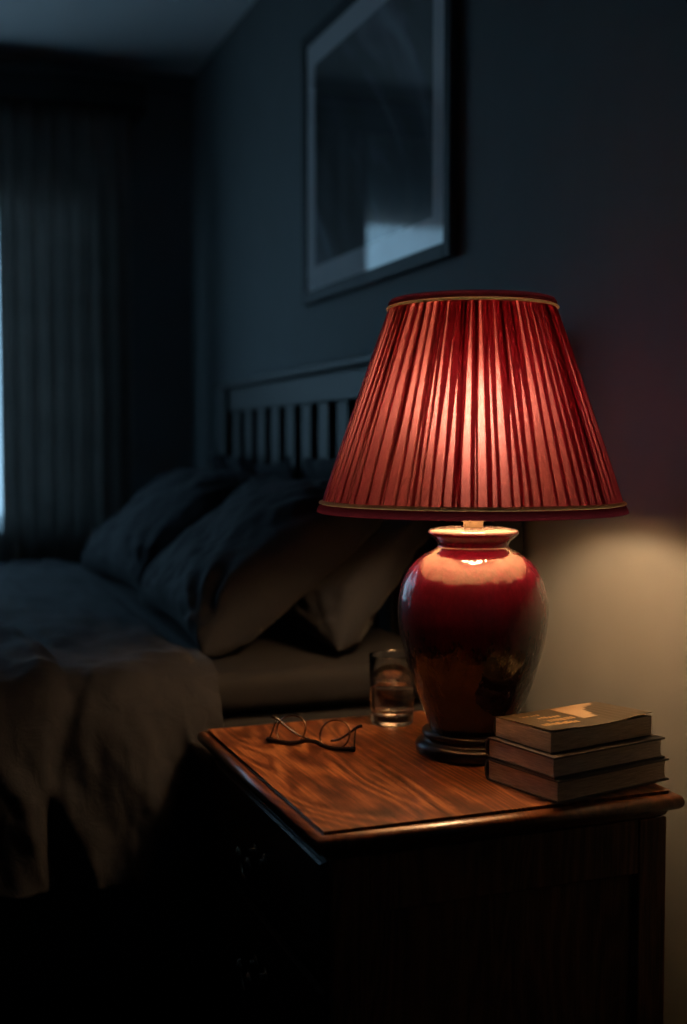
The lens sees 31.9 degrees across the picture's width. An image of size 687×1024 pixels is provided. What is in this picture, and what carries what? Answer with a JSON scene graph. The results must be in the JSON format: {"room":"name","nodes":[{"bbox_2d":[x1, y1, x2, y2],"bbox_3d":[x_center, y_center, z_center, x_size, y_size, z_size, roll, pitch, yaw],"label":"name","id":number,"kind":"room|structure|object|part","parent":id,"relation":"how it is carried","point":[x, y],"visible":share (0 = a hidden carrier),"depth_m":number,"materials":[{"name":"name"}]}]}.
{"room":"bedroom","nodes":[
{"label":"bedroom","id":0,"kind":"room"},
{"bbox_2d":[0,968,215,1023],"bbox_3d":[-1.291,1.060,1.146,3.980,0.120,5.830,-1,3,-21],"label":"floor","id":1,"kind":"structure","parent":0,"point":[184,998],"depth_m":2.29,"materials":[{"name":"black"}]},
{"bbox_2d":[0,353,522,1001],"bbox_3d":[-0.982,0.299,2.508,2.090,1.256,1.810,-1,3,-21],"label":"frame","id":2,"kind":"object","parent":1,"relation":"on","point":[63,938],"visible":0.26,"depth_m":1.86,"materials":[{"name":"paint"}]},
{"bbox_3d":[-0.694,0.640,1.714,1.995,0.180,0.028,-1,3,-21],"label":"rail","id":3,"kind":"part","parent":2,"relation":"part of","materials":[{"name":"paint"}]},
{"bbox_3d":[-0.341,0.247,3.664,0.060,1.236,0.070,-1,3,-21],"label":"headboard post","id":4,"kind":"part","parent":2,"relation":"part of","materials":[{"name":"paint"}]},
{"bbox_2d":[92,572,423,727],"bbox_3d":[-0.996,0.383,2.507,1.950,0.318,1.698,-1,3,-21],"label":"mattress","id":5,"kind":"object","parent":2,"relation":"on","point":[285,670],"visible":0.04,"depth_m":1.98,"materials":[{"name":"beige fabric"}]},
{"bbox_2d":[0,560,225,899],"bbox_3d":[-1.210,0.349,2.416,1.586,0.340,1.944,-1,3,-21],"label":"duvet","id":6,"kind":"object","parent":5,"relation":"on","point":[107,777],"visible":0.89,"depth_m":1.77,"materials":[{"name":"fabric"}]},
{"bbox_2d":[81,468,264,590],"bbox_3d":[-0.463,0.035,3.180,0.346,0.298,0.665,-1,3,-25],"label":"pillow","id":7,"kind":"object","parent":5,"relation":"on","point":[124,546],"visible":0.7,"depth_m":3.00,"materials":[{"name":"fabric"}]},
{"bbox_2d":[209,453,294,478],"bbox_3d":[-0.348,0.010,3.199,0.262,0.334,0.667,-1,3,-22],"label":"pillow","id":8,"kind":"object","parent":5,"relation":"on","point":[218,461],"visible":0.05,"depth_m":3.22,"materials":[{"name":"fabric"}]},
{"bbox_2d":[140,475,384,657],"bbox_3d":[-0.184,0.080,2.356,0.354,0.297,0.694,-1,3,-18],"label":"pillow","id":9,"kind":"object","parent":5,"relation":"on","point":[231,574],"visible":0.94,"depth_m":2.08,"materials":[{"name":"fabric"}]},
{"bbox_2d":[278,457,440,651],"bbox_3d":[-0.050,0.055,2.387,0.274,0.335,0.746,-1,3,-22],"label":"pillow","id":10,"kind":"object","parent":5,"relation":"on","point":[341,609],"visible":0.31,"depth_m":2.07,"materials":[{"name":"fabric"}]},
{"bbox_3d":[-0.038,-0.293,2.834,0.034,0.068,1.650,-1,3,-21],"label":"headboard rail","id":11,"kind":"part","parent":2,"relation":"part of","materials":[{"name":"paint"}]},
{"bbox_3d":[0.265,0.332,2.067,0.060,1.236,0.070,-1,3,-21],"label":"headboard post","id":12,"kind":"part","parent":2,"relation":"part of","materials":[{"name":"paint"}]},
{"bbox_2d":[197,711,684,1023],"bbox_3d":[0.093,0.653,1.650,0.492,0.640,0.538,-1,3,-21],"label":"nightstand","id":13,"kind":"object","parent":1,"relation":"on","point":[383,881],"visible":0.94,"depth_m":1.45,"materials":[{"name":"brown wood"}]},
{"bbox_3d":[-0.162,0.663,1.802,0.046,0.604,0.030,-1,3,-21],"label":"corner post","id":14,"kind":"part","parent":13,"relation":"part of","materials":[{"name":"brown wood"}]},
{"bbox_3d":[-0.105,0.767,1.581,0.008,0.183,0.476,-1,3,-21],"label":"drawer","id":15,"kind":"part","parent":13,"relation":"part of","materials":[{"name":"brown wood"}]},
{"bbox_3d":[-0.120,0.456,1.551,0.030,0.042,0.067,-1,3,-21],"label":"drawer pull","id":16,"kind":"part","parent":13,"relation":"part of","materials":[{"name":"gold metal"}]},
{"bbox_3d":[-0.120,0.605,1.559,0.030,0.042,0.067,-1,3,-21],"label":"drawer pull","id":17,"kind":"part","parent":13,"relation":"part of","materials":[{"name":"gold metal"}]},
{"bbox_3d":[-0.105,0.447,1.564,0.008,0.137,0.476,-1,3,-21],"label":"drawer","id":18,"kind":"part","parent":13,"relation":"part of","materials":[{"name":"brown wood"}]},
{"bbox_3d":[-0.105,0.596,1.572,0.008,0.137,0.476,-1,3,-21],"label":"drawer","id":19,"kind":"part","parent":13,"relation":"part of","materials":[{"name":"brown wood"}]},
{"bbox_3d":[-0.086,0.521,1.575,0.028,0.016,0.434,-1,3,-21],"label":"rail","id":20,"kind":"part","parent":13,"relation":"part of","materials":[{"name":"brown wood"}]},
{"bbox_2d":[266,715,362,751],"bbox_3d":[-0.040,0.310,1.698,0.143,0.040,0.039,1,3,25],"label":"spectacles","id":21,"kind":"object","parent":13,"relation":"on","point":[278,740],"visible":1,"depth_m":1.69,"materials":[{"name":"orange metal"}]},
{"bbox_3d":[0.003,0.686,1.369,0.046,0.604,0.030,-1,3,-21],"label":"corner post","id":22,"kind":"part","parent":13,"relation":"part of","materials":[{"name":"brown wood"}]},
{"bbox_2d":[369,650,414,726],"bbox_3d":[0.074,0.270,1.833,0.071,0.106,0.071,-1,3,-21],"label":"tumbler","id":23,"kind":"object","parent":13,"relation":"on","point":[392,687],"visible":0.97,"depth_m":1.80,"materials":[{"name":"clear glass"}]},
{"bbox_3d":[0.099,0.340,1.635,0.453,0.014,0.513,-1,3,-21],"label":"panel","id":24,"kind":"part","parent":13,"relation":"part of","materials":[{"name":"brown wood"}]},
{"bbox_3d":[0.099,0.353,1.636,0.478,0.032,0.538,-1,3,-21],"label":"edge moulding","id":25,"kind":"part","parent":13,"relation":"part of","materials":[{"name":"brown wood"}]},
{"bbox_2d":[317,290,628,765],"bbox_3d":[0.175,0.022,1.646,0.422,0.620,0.422,-1,3,-21],"label":"table lamp","id":26,"kind":"object","parent":13,"relation":"on","point":[472,407],"visible":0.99,"depth_m":1.52,"materials":[{"name":"red ceramic"}]},
{"bbox_2d":[398,526,548,736],"bbox_3d":[0.178,0.159,1.653,0.206,0.278,0.206,-1,3,-21],"label":"lamp base","id":27,"kind":"object","parent":26,"relation":"on","point":[473,611],"depth_m":1.58,"materials":[{"name":"ceramic"}]},
{"bbox_2d":[463,521,483,527],"bbox_3d":[0.178,-0.027,1.643,0.035,0.097,0.035,-1,3,-21],"label":"socket","id":28,"kind":"object","parent":26,"relation":"attached to","point":[466,524],"depth_m":1.63,"materials":[{"name":"gold"}]},
{"bbox_3d":[0.192,0.415,1.424,0.357,0.068,0.024,-1,3,-21],"label":"rail","id":29,"kind":"part","parent":13,"relation":"part of","materials":[{"name":"brown wood"}]},
{"bbox_2d":[485,757,668,804],"bbox_3d":[0.295,0.325,1.521,0.191,0.028,0.133,-2,4,-34],"label":"book","id":30,"kind":"object","parent":13,"relation":"on","point":[583,786],"visible":0.4,"depth_m":1.47,"materials":[{"name":"beige paper"}]},
{"bbox_2d":[485,734,664,779],"bbox_3d":[0.293,0.298,1.521,0.188,0.026,0.127,-2,4,-33],"label":"book","id":31,"kind":"object","parent":30,"relation":"on","point":[559,765],"visible":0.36,"depth_m":1.47,"materials":[{"name":"paper"}]},
{"bbox_2d":[493,702,651,753],"bbox_3d":[0.291,0.269,1.524,0.171,0.030,0.107,-2,4,-33],"label":"book","id":32,"kind":"object","parent":31,"relation":"on","point":[572,727],"visible":1,"depth_m":1.49,"materials":[{"name":"brown paper"}]},
{"bbox_3d":[0.377,0.678,1.510,0.040,0.604,0.030,-1,3,-21],"label":"corner post","id":33,"kind":"part","parent":13,"relation":"part of","materials":[{"name":"brown wood"}]},
{"bbox_2d":[0,0,255,76],"bbox_3d":[-1.291,-1.421,1.014,3.980,0.120,5.830,-1,3,-21],"label":"ceiling","id":34,"kind":"structure","parent":0,"point":[173,37],"depth_m":3.76,"materials":[{"name":"white paint"}]},
{"bbox_2d":[130,88,192,496],"bbox_3d":[-2.299,-0.322,3.737,3.700,2.365,0.140,-1,3,-21],"label":"wall","id":35,"kind":"structure","parent":0,"point":[160,140],"depth_m":4.26,"materials":[{"name":"paint"}]},
{"bbox_2d":[0,55,192,91],"bbox_3d":[-2.266,-1.476,3.589,3.700,0.045,0.045,-1,3,-21],"label":"trim","id":36,"kind":"structure","parent":35,"relation":"attached to","point":[150,79],"depth_m":4.11,"materials":[{"name":"grey paint"}]},
{"bbox_3d":[-1.797,-1.382,3.710,2.360,0.085,0.156,-1,3,-21],"label":"pelmet","id":37,"kind":"object","parent":35,"relation":"attached to","visible":0},
{"bbox_2d":[0,440,1,562],"bbox_3d":[-1.700,-0.288,3.857,1.904,2.185,0.036,-1,3,-21],"label":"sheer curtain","id":38,"kind":"object","parent":37,"relation":"hanging from","point":[0,440],"visible":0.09,"depth_m":4.08,"materials":[{"name":"white fabric"}]},
{"bbox_2d":[0,97,132,565],"bbox_3d":[-0.940,-0.285,4.084,0.456,2.195,0.076,-1,3,-21],"label":"curtain","id":39,"kind":"object","parent":37,"relation":"hanging from","point":[66,354],"visible":0.73,"depth_m":4.06,"materials":[{"name":"fabric"}]},
{"bbox_2d":[190,0,686,1023],"bbox_3d":[0.504,-0.216,1.759,0.140,2.365,5.830,-1,3,-21],"label":"wall","id":40,"kind":"structure","parent":0,"point":[572,173],"depth_m":1.94,"materials":[{"name":"paint"}]},
{"bbox_2d":[302,0,458,305],"bbox_3d":[0.056,-0.847,2.676,0.020,0.674,0.873,-1,3,-21],"label":"framed picture","id":41,"kind":"object","parent":40,"relation":"attached to","point":[380,78],"visible":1,"depth_m":2.62,"materials":[{"name":"grey paint"}]},
{"bbox_2d":[315,0,432,265],"bbox_3d":[0.057,-0.847,2.676,0.006,0.504,0.703,-1,3,-21],"label":"print","id":42,"kind":"object","parent":41,"relation":"attached to","point":[374,80],"depth_m":2.63}
]}

